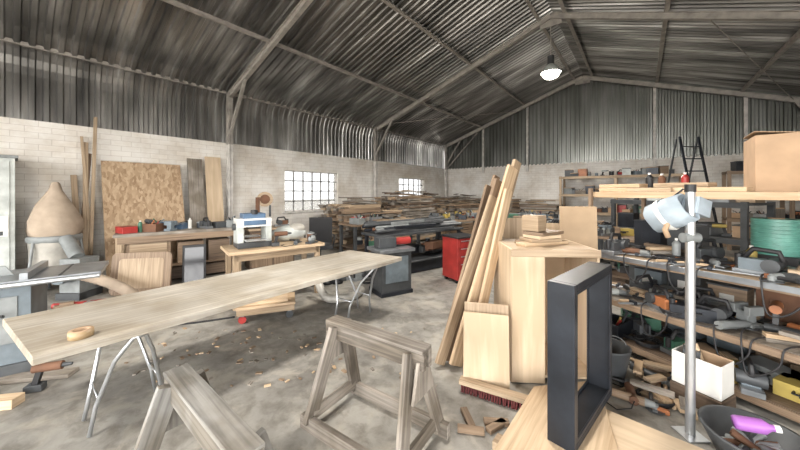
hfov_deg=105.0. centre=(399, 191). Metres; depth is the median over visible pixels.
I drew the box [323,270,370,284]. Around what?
tools
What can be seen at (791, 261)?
tool case
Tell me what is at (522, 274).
base cabinet
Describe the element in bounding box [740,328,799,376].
power cable
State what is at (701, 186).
wooden plank
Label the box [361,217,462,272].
bench
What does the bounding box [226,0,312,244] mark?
frame
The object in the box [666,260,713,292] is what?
power cable
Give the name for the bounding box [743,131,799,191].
cardboard box
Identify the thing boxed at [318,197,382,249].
stack
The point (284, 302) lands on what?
wheeled dolly
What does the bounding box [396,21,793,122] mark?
rods
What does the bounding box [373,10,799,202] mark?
frame
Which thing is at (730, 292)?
tools
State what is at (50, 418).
floor
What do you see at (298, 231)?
bag
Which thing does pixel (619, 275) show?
bench
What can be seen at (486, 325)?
panels
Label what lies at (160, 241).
wooden workbench
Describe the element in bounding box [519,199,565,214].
stack
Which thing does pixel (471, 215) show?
bench
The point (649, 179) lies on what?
bottles
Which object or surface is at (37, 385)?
cordless drill
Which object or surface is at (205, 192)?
boards
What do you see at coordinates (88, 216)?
leaning timber slats
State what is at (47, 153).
wall
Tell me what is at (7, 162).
locker
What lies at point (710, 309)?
tools
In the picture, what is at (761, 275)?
power cable
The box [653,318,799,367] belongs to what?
tools
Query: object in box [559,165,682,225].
storage rack
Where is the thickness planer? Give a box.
[232,210,271,248]
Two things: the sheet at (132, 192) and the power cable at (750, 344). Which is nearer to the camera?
the power cable at (750, 344)
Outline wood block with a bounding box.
[515,215,568,246]
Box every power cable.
[180,316,234,324]
[623,252,656,281]
[640,302,671,336]
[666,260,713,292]
[713,324,765,364]
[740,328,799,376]
[760,273,799,317]
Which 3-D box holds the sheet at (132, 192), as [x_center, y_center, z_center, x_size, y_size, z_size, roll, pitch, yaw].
[-4.932,0.500,5.991,0.576,2.163,1.240,0,0,38]
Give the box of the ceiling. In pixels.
[0,0,799,168]
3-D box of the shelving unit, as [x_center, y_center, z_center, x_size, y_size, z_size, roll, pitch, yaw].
[3.073,0.780,2.306,1.070,1.640,2.735,0,0,-25]
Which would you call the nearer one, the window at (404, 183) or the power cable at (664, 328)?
the power cable at (664, 328)
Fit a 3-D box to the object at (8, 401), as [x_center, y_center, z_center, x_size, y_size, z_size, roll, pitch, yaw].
[-3.162,1.565,2.440,0.700,0.070,0.489,0,0,-12]
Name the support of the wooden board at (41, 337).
on the trestle at (371, 270)
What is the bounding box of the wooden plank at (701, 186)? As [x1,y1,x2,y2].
[599,182,753,191]
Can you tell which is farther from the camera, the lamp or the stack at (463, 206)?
the stack at (463, 206)
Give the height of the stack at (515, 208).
1.521 m
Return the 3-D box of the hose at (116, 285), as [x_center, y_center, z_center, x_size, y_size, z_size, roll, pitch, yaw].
[-4.217,1.346,4.414,1.005,0.526,0.388,0,0,14]
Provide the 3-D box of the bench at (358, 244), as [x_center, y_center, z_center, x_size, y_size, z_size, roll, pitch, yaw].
[-0.567,1.078,7.977,1.827,1.045,0.886,0,0,-38]
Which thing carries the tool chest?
on the floor at (50, 418)
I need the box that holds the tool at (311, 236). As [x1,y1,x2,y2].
[271,231,318,246]
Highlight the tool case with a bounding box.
[738,249,799,267]
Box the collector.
[25,182,102,300]
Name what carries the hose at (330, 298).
on the floor at (50, 418)
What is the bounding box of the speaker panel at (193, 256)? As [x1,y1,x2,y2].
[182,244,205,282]
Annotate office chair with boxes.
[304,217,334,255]
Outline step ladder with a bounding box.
[667,137,723,248]
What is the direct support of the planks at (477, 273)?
on the floor at (50, 418)
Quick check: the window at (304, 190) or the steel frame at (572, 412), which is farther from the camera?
the window at (304, 190)
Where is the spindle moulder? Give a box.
[367,236,414,297]
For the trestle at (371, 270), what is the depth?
3.90 m
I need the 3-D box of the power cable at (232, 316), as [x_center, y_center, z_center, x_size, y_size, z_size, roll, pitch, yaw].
[-3.168,1.588,3.548,2.249,0.022,0.141,0,0,-20]
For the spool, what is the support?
on the tool case
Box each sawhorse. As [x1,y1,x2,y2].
[134,363,273,449]
[300,315,449,449]
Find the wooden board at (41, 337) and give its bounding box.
[3,250,401,365]
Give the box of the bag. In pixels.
[272,223,305,240]
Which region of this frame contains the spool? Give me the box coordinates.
[750,217,799,256]
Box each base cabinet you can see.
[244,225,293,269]
[494,238,600,383]
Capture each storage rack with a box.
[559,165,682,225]
[610,198,775,261]
[721,161,799,249]
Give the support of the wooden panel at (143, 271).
on the floor at (50, 418)
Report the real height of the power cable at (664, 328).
0.255 m
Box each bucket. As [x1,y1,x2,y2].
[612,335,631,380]
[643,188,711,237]
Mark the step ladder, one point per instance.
(698, 141)
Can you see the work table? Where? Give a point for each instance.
(248, 254)
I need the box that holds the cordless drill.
[23,360,72,393]
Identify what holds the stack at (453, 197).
on the floor at (50, 418)
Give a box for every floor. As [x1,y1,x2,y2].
[0,236,799,449]
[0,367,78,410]
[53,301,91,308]
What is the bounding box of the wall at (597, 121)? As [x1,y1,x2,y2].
[448,74,799,168]
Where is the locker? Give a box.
[0,155,17,269]
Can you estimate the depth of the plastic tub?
1.88 m
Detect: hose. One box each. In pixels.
[81,274,138,294]
[315,283,364,302]
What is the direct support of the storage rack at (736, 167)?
on the floor at (50, 418)
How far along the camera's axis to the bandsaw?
7.44 m
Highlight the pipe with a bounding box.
[51,299,101,308]
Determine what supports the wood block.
on the base cabinet at (522, 274)
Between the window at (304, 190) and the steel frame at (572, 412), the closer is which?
the steel frame at (572, 412)
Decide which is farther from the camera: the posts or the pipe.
the posts
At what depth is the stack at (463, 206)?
10.54 m
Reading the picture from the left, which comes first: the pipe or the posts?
the pipe
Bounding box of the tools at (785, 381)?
[612,308,799,403]
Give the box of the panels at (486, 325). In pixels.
[463,301,509,388]
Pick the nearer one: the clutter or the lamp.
the clutter
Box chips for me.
[124,327,437,387]
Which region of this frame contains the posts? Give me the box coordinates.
[448,87,747,172]
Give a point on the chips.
(239, 361)
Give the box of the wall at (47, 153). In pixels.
[0,116,443,284]
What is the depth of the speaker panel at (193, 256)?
5.26 m
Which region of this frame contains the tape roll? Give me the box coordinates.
[67,325,93,340]
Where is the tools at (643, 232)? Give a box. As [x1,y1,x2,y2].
[633,219,710,249]
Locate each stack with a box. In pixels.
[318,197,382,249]
[361,210,416,242]
[374,190,436,239]
[415,192,448,209]
[435,198,479,233]
[444,194,480,202]
[473,196,520,212]
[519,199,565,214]
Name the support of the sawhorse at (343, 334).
on the floor at (50, 418)
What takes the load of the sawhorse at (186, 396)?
on the floor at (50, 418)
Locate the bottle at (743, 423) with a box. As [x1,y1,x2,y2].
[730,415,782,434]
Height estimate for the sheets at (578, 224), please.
1.449 m
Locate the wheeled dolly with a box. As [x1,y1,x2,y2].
[235,292,294,323]
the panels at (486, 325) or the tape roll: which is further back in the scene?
the panels at (486, 325)
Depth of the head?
2.35 m
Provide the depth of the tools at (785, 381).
2.52 m
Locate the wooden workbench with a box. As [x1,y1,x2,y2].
[113,227,240,278]
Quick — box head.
[459,375,527,409]
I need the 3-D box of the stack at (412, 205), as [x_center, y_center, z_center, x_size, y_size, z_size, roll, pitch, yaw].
[0.144,0.757,10.201,1.426,1.685,1.932,0,0,43]
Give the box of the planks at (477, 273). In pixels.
[435,159,520,366]
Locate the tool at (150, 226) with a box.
[115,216,234,233]
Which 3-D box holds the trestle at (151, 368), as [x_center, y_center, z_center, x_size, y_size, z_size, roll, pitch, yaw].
[-1.966,1.246,2.208,0.780,0.688,0.426,0,0,38]
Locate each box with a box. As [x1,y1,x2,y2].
[670,343,735,408]
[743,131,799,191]
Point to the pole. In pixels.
(689, 432)
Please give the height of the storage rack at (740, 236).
1.690 m
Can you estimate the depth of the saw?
2.69 m
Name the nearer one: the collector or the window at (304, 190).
the collector
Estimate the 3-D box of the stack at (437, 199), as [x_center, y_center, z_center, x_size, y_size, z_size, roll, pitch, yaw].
[0.895,0.807,12.278,1.505,1.586,2.176,0,0,38]
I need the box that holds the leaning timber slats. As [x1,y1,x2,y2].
[70,117,97,254]
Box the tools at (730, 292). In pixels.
[633,266,799,324]
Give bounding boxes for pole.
[671,184,710,443]
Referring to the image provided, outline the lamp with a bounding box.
[540,23,561,79]
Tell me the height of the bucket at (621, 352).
0.333 m
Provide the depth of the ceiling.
7.23 m
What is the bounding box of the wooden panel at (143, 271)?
[109,251,172,295]
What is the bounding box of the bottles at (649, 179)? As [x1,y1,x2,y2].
[645,172,688,187]
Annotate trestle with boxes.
[81,334,162,437]
[334,268,377,317]
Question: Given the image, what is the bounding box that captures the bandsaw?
[255,192,272,216]
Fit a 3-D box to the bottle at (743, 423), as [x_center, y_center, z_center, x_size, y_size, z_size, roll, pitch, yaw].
[2.146,1.411,1.851,0.206,0.094,0.080,0,0,30]
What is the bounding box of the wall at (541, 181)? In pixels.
[448,153,799,229]
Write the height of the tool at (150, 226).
0.225 m
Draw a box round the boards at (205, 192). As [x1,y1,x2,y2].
[187,156,223,243]
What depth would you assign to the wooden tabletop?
1.88 m
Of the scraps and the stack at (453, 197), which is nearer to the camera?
the scraps
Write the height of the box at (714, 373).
0.432 m
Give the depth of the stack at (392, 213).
8.05 m
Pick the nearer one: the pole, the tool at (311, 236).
the pole
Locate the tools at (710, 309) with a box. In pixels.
[612,274,799,345]
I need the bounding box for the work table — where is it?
[220,238,324,310]
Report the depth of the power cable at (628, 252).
2.88 m
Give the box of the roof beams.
[0,0,799,145]
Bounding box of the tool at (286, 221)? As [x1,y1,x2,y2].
[245,216,288,228]
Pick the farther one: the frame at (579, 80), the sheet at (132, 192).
the frame at (579, 80)
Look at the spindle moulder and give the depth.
4.79 m
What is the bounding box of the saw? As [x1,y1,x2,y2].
[0,260,108,376]
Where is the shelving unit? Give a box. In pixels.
[588,188,799,422]
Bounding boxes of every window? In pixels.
[283,170,336,213]
[399,178,422,195]
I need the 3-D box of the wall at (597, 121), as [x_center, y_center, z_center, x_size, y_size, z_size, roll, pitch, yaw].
[7.306,-2.953,12.217,12.633,3.585,0.300,0,0,38]
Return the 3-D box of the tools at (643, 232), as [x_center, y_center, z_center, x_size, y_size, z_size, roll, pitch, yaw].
[3.352,0.482,2.485,0.249,0.315,2.532,0,0,-25]
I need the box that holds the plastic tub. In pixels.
[698,405,799,449]
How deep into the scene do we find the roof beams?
7.22 m
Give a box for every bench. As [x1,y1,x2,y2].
[339,214,411,252]
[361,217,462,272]
[417,209,477,242]
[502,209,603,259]
[546,219,635,287]
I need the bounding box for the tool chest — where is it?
[441,233,470,282]
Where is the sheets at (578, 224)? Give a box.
[503,206,597,249]
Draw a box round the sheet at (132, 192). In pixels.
[101,161,184,276]
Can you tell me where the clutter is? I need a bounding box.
[607,353,697,420]
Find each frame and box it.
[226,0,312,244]
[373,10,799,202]
[444,75,799,197]
[547,261,611,449]
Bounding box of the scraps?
[457,407,509,435]
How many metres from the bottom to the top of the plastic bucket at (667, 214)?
0.331 m

